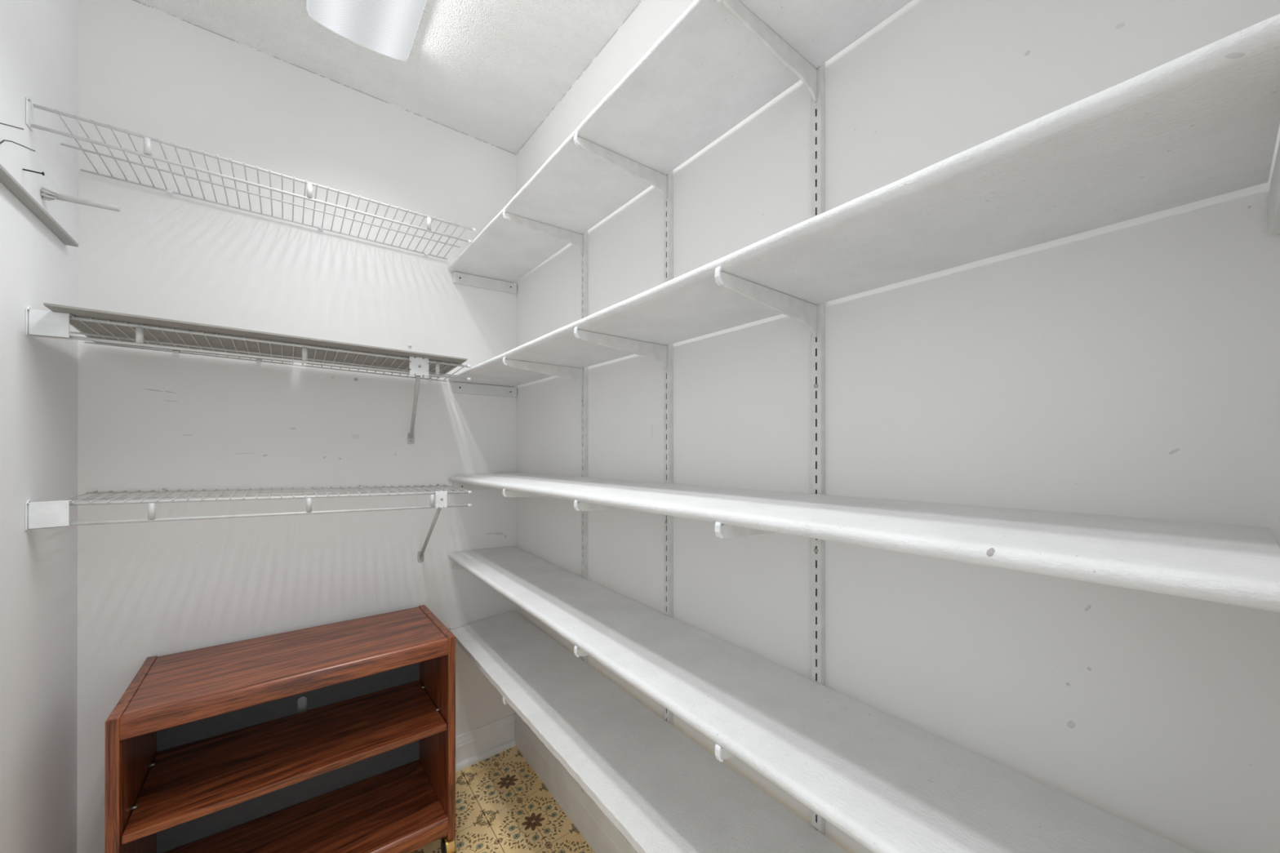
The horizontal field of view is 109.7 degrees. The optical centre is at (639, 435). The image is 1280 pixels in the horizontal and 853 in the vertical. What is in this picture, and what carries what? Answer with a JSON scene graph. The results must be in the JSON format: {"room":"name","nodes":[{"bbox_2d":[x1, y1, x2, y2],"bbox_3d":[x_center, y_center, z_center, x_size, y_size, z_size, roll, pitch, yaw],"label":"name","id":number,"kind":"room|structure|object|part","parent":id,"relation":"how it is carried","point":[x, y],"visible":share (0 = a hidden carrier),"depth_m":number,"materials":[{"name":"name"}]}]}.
{"room":"food storage area","nodes":[
{"label":"food storage area","id":0,"kind":"room"},
{"bbox_2d":[0,0,78,852],"bbox_3d":[-0.896,0.045,0.391,0.100,2.410,1.822,0,0,-38],"label":"wall","id":1,"kind":"structure","parent":0,"point":[39,38],"depth_m":0.95,"materials":[{"name":"white paint"}]},
{"bbox_2d":[0,122,23,129],"bbox_3d":[-1.155,-0.569,0.828,0.029,0.002,0.002,0,0,-38],"label":"nail","id":2,"kind":"object","parent":1,"relation":"attached to","point":[0,122],"visible":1,"depth_m":0.83,"materials":[{"name":"grey metal"}]},
{"bbox_2d":[0,139,35,151],"bbox_3d":[-1.156,-0.539,0.837,0.042,0.011,0.002,0,0,-38],"label":"wire hook","id":3,"kind":"object","parent":1,"relation":"attached to","point":[3,140],"visible":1,"depth_m":0.83,"materials":[{"name":"grey metal"}]},
{"bbox_2d":[22,168,44,175],"bbox_3d":[-1.220,-0.531,0.907,0.026,0.006,0.007,0,0,-38],"label":"nail","id":4,"kind":"object","parent":1,"relation":"attached to","point":[42,173],"visible":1,"depth_m":0.91,"materials":[{"name":"metal"}]},
{"bbox_2d":[0,164,78,247],"bbox_3d":[-1.062,-0.477,0.700,0.020,0.044,0.968,0,0,-38],"label":"cleat","id":5,"kind":"object","parent":1,"relation":"attached to","point":[6,179],"visible":1,"depth_m":0.91,"materials":[{"name":"white wood"}]},
{"bbox_2d":[40,187,120,211],"bbox_3d":[-1.244,-0.522,1.006,0.112,0.024,0.025,0,0,-38],"label":"peg","id":6,"kind":"object","parent":1,"relation":"attached to","point":[50,195],"visible":1,"depth_m":1.00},
{"bbox_3d":[-1.239,-0.523,1.010,0.100,0.014,0.013,0,0,-38],"label":"rod","id":7,"kind":"part","parent":6,"relation":"part of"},
{"bbox_2d":[76,0,515,852],"bbox_3d":[-0.995,0.047,1.535,1.356,2.410,0.100,0,0,-38],"label":"wall","id":8,"kind":"structure","parent":0,"point":[148,420],"depth_m":1.36,"materials":[{"name":"white paint"}]},
{"bbox_2d":[25,306,471,444],"bbox_3d":[-0.980,-0.117,1.296,0.885,0.293,0.294,0,0,-38],"label":"wire shelf","id":9,"kind":"object","parent":8,"relation":"attached to","point":[38,323],"visible":1,"depth_m":1.15,"materials":[{"name":"white metal"}]},
{"bbox_2d":[43,302,467,377],"bbox_3d":[-0.964,-0.239,1.277,0.829,0.050,0.320,0,0,-38],"label":"board","id":10,"kind":"object","parent":9,"relation":"on","point":[228,344],"visible":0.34,"depth_m":1.16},
{"bbox_3d":[-0.982,-0.225,1.306,0.875,0.033,0.005,0,0,-38],"label":"rail","id":11,"kind":"part","parent":9,"relation":"part of","materials":[{"name":"white plastic"}]},
{"bbox_3d":[-1.060,-0.220,1.408,0.872,0.037,0.005,0,0,-38],"label":"rail","id":12,"kind":"part","parent":9,"relation":"part of","materials":[{"name":"white plastic"}]},
{"bbox_3d":[-0.898,-0.197,1.195,0.881,0.032,0.007,0,0,-38],"label":"rail","id":13,"kind":"part","parent":9,"relation":"part of","materials":[{"name":"white plastic"}]},
{"bbox_3d":[-0.898,-0.238,1.195,0.879,0.032,0.007,0,0,-38],"label":"rail","id":14,"kind":"part","parent":9,"relation":"part of","materials":[{"name":"white plastic"}]},
{"bbox_2d":[25,483,471,562],"bbox_3d":[-0.979,0.293,1.296,0.888,0.326,0.294,0,0,-38],"label":"wire shelf","id":15,"kind":"object","parent":8,"relation":"attached to","point":[43,514],"visible":1,"depth_m":1.14,"materials":[{"name":"white metal"}]},
{"bbox_3d":[-0.981,0.168,1.306,0.875,0.045,0.005,0,0,-38],"label":"rail","id":16,"kind":"part","parent":15,"relation":"part of","materials":[{"name":"white plastic"}]},
{"bbox_3d":[-1.059,0.166,1.408,0.868,0.046,0.005,0,0,-38],"label":"rail","id":17,"kind":"part","parent":15,"relation":"part of","materials":[{"name":"white plastic"}]},
{"bbox_3d":[-0.897,0.205,1.195,0.884,0.048,0.007,0,0,-38],"label":"rail","id":18,"kind":"part","parent":15,"relation":"part of","materials":[{"name":"white plastic"}]},
{"bbox_3d":[-0.896,0.163,1.196,0.882,0.048,0.007,0,0,-38],"label":"rail","id":19,"kind":"part","parent":15,"relation":"part of","materials":[{"name":"white plastic"}]},
{"bbox_2d":[26,96,475,259],"bbox_3d":[-0.973,-0.658,1.302,0.902,0.062,0.294,0,0,-38],"label":"wire shelf","id":20,"kind":"object","parent":8,"relation":"attached to","point":[30,107],"visible":1,"depth_m":1.19,"materials":[{"name":"white metal"}]},
{"bbox_3d":[-0.980,-0.665,1.308,0.886,0.011,0.005,0,0,-38],"label":"rail","id":21,"kind":"part","parent":20,"relation":"part of","materials":[{"name":"white plastic"}]},
{"bbox_3d":[-1.062,-0.663,1.406,0.878,0.015,0.005,0,0,-38],"label":"rail","id":22,"kind":"part","parent":20,"relation":"part of","materials":[{"name":"white plastic"}]},
{"bbox_2d":[452,560,463,569],"bbox_3d":[-0.603,0.484,1.765,0.246,0.050,0.019,0,0,-38],"label":"cleat","id":23,"kind":"object","parent":8,"relation":"attached to","point":[455,566],"visible":0.19,"depth_m":1.69,"materials":[{"name":"wood"}]},
{"bbox_2d":[452,481,494,491],"bbox_3d":[-0.603,0.189,1.766,0.246,0.044,0.019,0,0,-38],"label":"cleat","id":24,"kind":"object","parent":8,"relation":"attached to","point":[459,485],"visible":0.39,"depth_m":1.71,"materials":[{"name":"wood"}]},
{"bbox_2d":[448,611,512,630],"bbox_3d":[-0.611,0.734,1.759,0.250,0.036,0.020,0,0,-38],"label":"cleat","id":25,"kind":"object","parent":8,"relation":"attached to","point":[484,619],"visible":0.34,"depth_m":1.73,"materials":[{"name":"white wood"}]},
{"bbox_2d":[452,382,516,397],"bbox_3d":[-0.603,-0.179,1.766,0.246,0.044,0.019,0,0,-38],"label":"cleat","id":26,"kind":"object","parent":8,"relation":"attached to","point":[457,387],"visible":1,"depth_m":1.75,"materials":[{"name":"wood"}]},
{"bbox_2d":[453,271,516,293],"bbox_3d":[-0.603,-0.598,1.767,0.246,0.046,0.019,0,0,-38],"label":"cleat","id":27,"kind":"object","parent":8,"relation":"attached to","point":[461,278],"visible":1,"depth_m":1.75,"materials":[{"name":"wood"}]},
{"bbox_2d":[455,738,515,772],"bbox_3d":[-0.951,1.241,1.478,1.128,0.022,0.014,0,0,-38],"label":"trim","id":28,"kind":"structure","parent":8,"relation":"attached to","point":[482,756],"depth_m":1.75,"materials":[{"name":"white wood"}]},
{"bbox_2d":[455,712,515,764],"bbox_3d":[-0.960,1.194,1.488,1.156,0.115,0.014,0,0,-38],"label":"baseboard","id":29,"kind":"structure","parent":8,"relation":"attached to","point":[470,744],"depth_m":1.76,"materials":[{"name":"white wood"}]},
{"bbox_2d":[135,0,641,154],"bbox_3d":[-0.402,-1.189,0.780,1.356,0.060,2.022,0,0,-38],"label":"ceiling","id":30,"kind":"structure","parent":0,"point":[491,72],"depth_m":1.35,"materials":[{"name":"white paint"}]},
{"bbox_2d":[306,0,426,62],"bbox_3d":[-0.412,-1.129,0.791,0.245,0.060,1.216,0,0,-38],"label":"ceiling light","id":31,"kind":"object","parent":30,"relation":"attached to","point":[386,28],"visible":1,"depth_m":1.20,"materials":[{"name":"white"}]},
{"bbox_2d":[410,746,595,852],"bbox_3d":[-0.402,1.281,0.777,1.356,0.060,2.022,0,0,-38],"label":"floor","id":32,"kind":"structure","parent":0,"point":[502,805],"depth_m":1.49,"materials":[{"name":"tile"}]},
{"bbox_2d":[104,604,455,852],"bbox_3d":[-0.931,0.921,1.266,0.690,0.660,0.387,0,0,-38],"label":"bookcase","id":33,"kind":"object","parent":32,"relation":"on","point":[210,749],"visible":1,"depth_m":1.25,"materials":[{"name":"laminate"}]},
{"bbox_3d":[-1.203,0.887,1.073,0.020,0.592,0.345,0,0,-38],"label":"panel","id":34,"kind":"part","parent":33,"relation":"part of","materials":[{"name":"red laminate"}]},
{"bbox_3d":[-0.829,0.617,1.136,0.649,0.048,0.011,0,0,-35],"label":"rail","id":35,"kind":"part","parent":33,"relation":"part of","materials":[{"name":"red laminate"}]},
{"bbox_2d":[121,680,446,844],"bbox_3d":[-0.928,0.854,1.263,0.658,0.018,0.324,0,0,-35],"label":"shelf","id":36,"kind":"object","parent":33,"relation":"attached to","point":[188,779],"depth_m":1.21,"materials":[{"name":"red laminate"}]},
{"bbox_3d":[-0.935,0.603,1.271,0.647,0.018,0.359,0,0,-38],"label":"panel","id":37,"kind":"part","parent":33,"relation":"part of","materials":[{"name":"red laminate"}]},
{"bbox_3d":[-1.031,0.882,1.387,0.637,0.538,0.004,0,0,-34],"label":"panel","id":38,"kind":"part","parent":33,"relation":"part of","materials":[{"name":"wood"}]},
{"bbox_2d":[164,760,446,852],"bbox_3d":[-0.931,1.130,1.266,0.647,0.019,0.348,0,0,-38],"label":"shelf","id":39,"kind":"object","parent":33,"relation":"attached to","point":[397,807],"depth_m":1.31,"materials":[{"name":"red laminate"}]},
{"bbox_3d":[-0.829,1.143,1.135,0.649,0.050,0.011,0,0,-35],"label":"rail","id":40,"kind":"part","parent":33,"relation":"part of","materials":[{"name":"red laminate"}]},
{"bbox_3d":[-0.657,0.887,1.450,0.020,0.592,0.332,0,0,-40],"label":"panel","id":41,"kind":"part","parent":33,"relation":"part of","materials":[{"name":"red laminate"}]},
{"bbox_2d":[441,835,455,852],"bbox_3d":[-0.569,1.207,1.339,0.025,0.034,0.057,0,0,-38],"label":"caster","id":42,"kind":"object","parent":33,"relation":"attached to","point":[448,846],"depth_m":1.32,"materials":[{"name":"gold metal"}]},
{"bbox_2d":[515,0,1279,852],"bbox_3d":[0.092,0.046,1.167,0.100,2.410,1.822,0,0,-38],"label":"wall","id":43,"kind":"structure","parent":0,"point":[1130,367],"depth_m":0.63,"materials":[{"name":"white paint"}]},
{"bbox_2d":[514,712,637,852],"bbox_3d":[0.052,1.184,1.125,0.013,0.135,1.808,0,0,-38],"label":"baseboard","id":44,"kind":"structure","parent":43,"relation":"attached to","point":[597,830],"depth_m":1.47,"materials":[{"name":"white wood"}]},
{"bbox_2d":[581,231,587,794],"bbox_3d":[-0.175,0.231,1.413,0.015,1.768,0.018,0,0,-38],"label":"shelf standard","id":45,"kind":"object","parent":43,"relation":"attached to","point":[584,254],"visible":0.44,"depth_m":1.41,"materials":[{"name":"metal"}]},
{"bbox_2d":[502,697,507,704],"bbox_3d":[-0.280,0.747,1.330,0.255,0.056,0.009,0,0,-38],"label":"shelf bracket","id":46,"kind":"object","parent":45,"relation":"attached to","point":[504,701],"visible":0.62,"depth_m":1.25,"materials":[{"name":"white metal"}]},
{"bbox_2d":[502,488,544,497],"bbox_3d":[-0.280,0.176,1.331,0.255,0.056,0.009,0,0,-38],"label":"shelf bracket","id":47,"kind":"object","parent":45,"relation":"attached to","point":[505,493],"visible":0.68,"depth_m":1.27,"materials":[{"name":"white metal"}]},
{"bbox_2d":[502,209,582,253],"bbox_3d":[-0.280,-0.601,1.332,0.255,0.056,0.009,0,0,-38],"label":"shelf bracket","id":48,"kind":"object","parent":45,"relation":"attached to","point":[574,238],"visible":1,"depth_m":1.34,"materials":[{"name":"white metal"}]},
{"bbox_2d":[502,356,582,386],"bbox_3d":[-0.280,-0.187,1.331,0.255,0.064,0.009,0,0,-38],"label":"shelf bracket","id":49,"kind":"object","parent":45,"relation":"attached to","point":[575,374],"visible":1,"depth_m":1.34,"materials":[{"name":"white metal"}]},
{"bbox_2d":[449,611,848,852],"bbox_3d":[-0.057,0.708,1.044,0.252,0.057,1.777,0,0,-38],"label":"wall shelf","id":50,"kind":"object","parent":43,"relation":"attached to","point":[664,792],"visible":0.98,"depth_m":0.97,"materials":[{"name":"white paint"}]},
{"bbox_2d":[663,170,672,725],"bbox_3d":[0.069,0.230,1.102,0.015,1.768,0.018,0,0,-38],"label":"shelf standard","id":51,"kind":"object","parent":43,"relation":"attached to","point":[668,202],"visible":0.52,"depth_m":1.10,"materials":[{"name":"metal"}]},
{"bbox_2d":[573,645,589,657],"bbox_3d":[-0.036,0.475,1.020,0.255,0.070,0.009,0,0,-38],"label":"shelf bracket","id":52,"kind":"object","parent":51,"relation":"attached to","point":[578,652],"visible":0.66,"depth_m":0.94,"materials":[{"name":"white metal"}]},
{"bbox_3d":[-0.034,0.478,1.021,0.250,0.066,0.005,0,0,-38],"label":"arm","id":53,"kind":"part","parent":52,"relation":"part of","materials":[{"name":"white metal"}]},
{"bbox_2d":[573,499,626,511],"bbox_3d":[-0.036,0.162,1.020,0.255,0.056,0.009,0,0,-38],"label":"shelf bracket","id":54,"kind":"object","parent":51,"relation":"attached to","point":[582,506],"visible":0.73,"depth_m":0.96,"materials":[{"name":"white metal"}]},
{"bbox_2d":[573,133,666,199],"bbox_3d":[-0.036,-0.606,1.021,0.255,0.056,0.009,0,0,-38],"label":"shelf bracket","id":55,"kind":"object","parent":51,"relation":"attached to","point":[658,180],"visible":1,"depth_m":1.02,"materials":[{"name":"white metal"}]},
{"bbox_2d":[573,326,666,368],"bbox_3d":[-0.036,-0.195,1.021,0.255,0.064,0.009,0,0,-38],"label":"shelf bracket","id":56,"kind":"object","parent":51,"relation":"attached to","point":[658,353],"visible":1,"depth_m":1.02,"materials":[{"name":"white metal"}]},
{"bbox_2d":[448,0,912,282],"bbox_3d":[-0.063,-0.641,1.055,0.252,0.049,1.800,0,0,-38],"label":"wall shelf","id":57,"kind":"object","parent":43,"relation":"attached to","point":[708,73],"visible":0.99,"depth_m":0.87,"materials":[{"name":"white paint"}]},
{"bbox_2d":[811,62,825,835],"bbox_3d":[0.312,0.230,0.792,0.015,1.768,0.018,0,0,-38],"label":"shelf standard","id":58,"kind":"object","parent":43,"relation":"attached to","point":[818,427],"visible":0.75,"depth_m":0.79,"materials":[{"name":"metal"}]},
{"bbox_2d":[715,744,734,762],"bbox_3d":[0.208,0.470,0.709,0.255,0.070,0.009,0,0,-38],"label":"shelf bracket","id":59,"kind":"object","parent":58,"relation":"attached to","point":[721,753],"visible":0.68,"depth_m":0.63,"materials":[{"name":"white metal"}]},
{"bbox_3d":[0.210,0.472,0.711,0.250,0.066,0.005,0,0,-38],"label":"arm","id":60,"kind":"part","parent":59,"relation":"part of","materials":[{"name":"white metal"}]},
{"bbox_2d":[715,521,776,538],"bbox_3d":[0.208,0.149,0.710,0.255,0.056,0.009,0,0,-38],"label":"shelf bracket","id":61,"kind":"object","parent":58,"relation":"attached to","point":[722,531],"visible":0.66,"depth_m":0.65,"materials":[{"name":"white metal"}]},
{"bbox_2d":[714,266,817,337],"bbox_3d":[0.208,-0.204,0.710,0.255,0.064,0.009,0,0,-38],"label":"shelf bracket","id":62,"kind":"object","parent":58,"relation":"attached to","point":[806,313],"visible":1,"depth_m":0.71,"materials":[{"name":"white metal"}]},
{"bbox_2d":[717,0,817,102],"bbox_3d":[0.208,-0.612,0.711,0.255,0.056,0.009,0,0,-38],"label":"shelf bracket","id":63,"kind":"object","parent":58,"relation":"attached to","point":[802,68],"visible":1,"depth_m":0.72,"materials":[{"name":"white metal"}]},
{"bbox_2d":[448,546,1195,852],"bbox_3d":[-0.063,0.440,1.054,0.252,0.054,1.800,0,0,-38],"label":"wall shelf","id":64,"kind":"object","parent":43,"relation":"attached to","point":[891,784],"visible":1,"depth_m":0.62,"materials":[{"name":"white paint"}]},
{"bbox_2d":[448,471,1279,612],"bbox_3d":[-0.063,0.128,1.054,0.252,0.082,1.800,0,0,-38],"label":"wall shelf","id":65,"kind":"object","parent":43,"relation":"attached to","point":[1237,565],"visible":1,"depth_m":0.45,"materials":[{"name":"white paint"}]},
{"bbox_2d":[448,13,1279,386],"bbox_3d":[-0.064,-0.230,1.055,0.252,0.061,1.800,0,0,-38],"label":"wall shelf","id":66,"kind":"object","parent":43,"relation":"attached to","point":[1202,123],"visible":0.91,"depth_m":0.46,"materials":[{"name":"white paint"}]},
{"bbox_3d":[0.192,0.045,0.023,1.356,2.410,0.100,0,0,-38],"label":"wall","id":67,"kind":"structure","parent":0,"visible":0},
{"bbox_2d":[1268,141,1279,235],"bbox_3d":[0.520,-0.215,0.356,0.222,0.048,0.018,0,0,-38],"label":"cleat","id":68,"kind":"object","parent":67,"relation":"attached to","point":[1274,189],"visible":1,"depth_m":0.40,"materials":[{"name":"white wood"}]}
]}

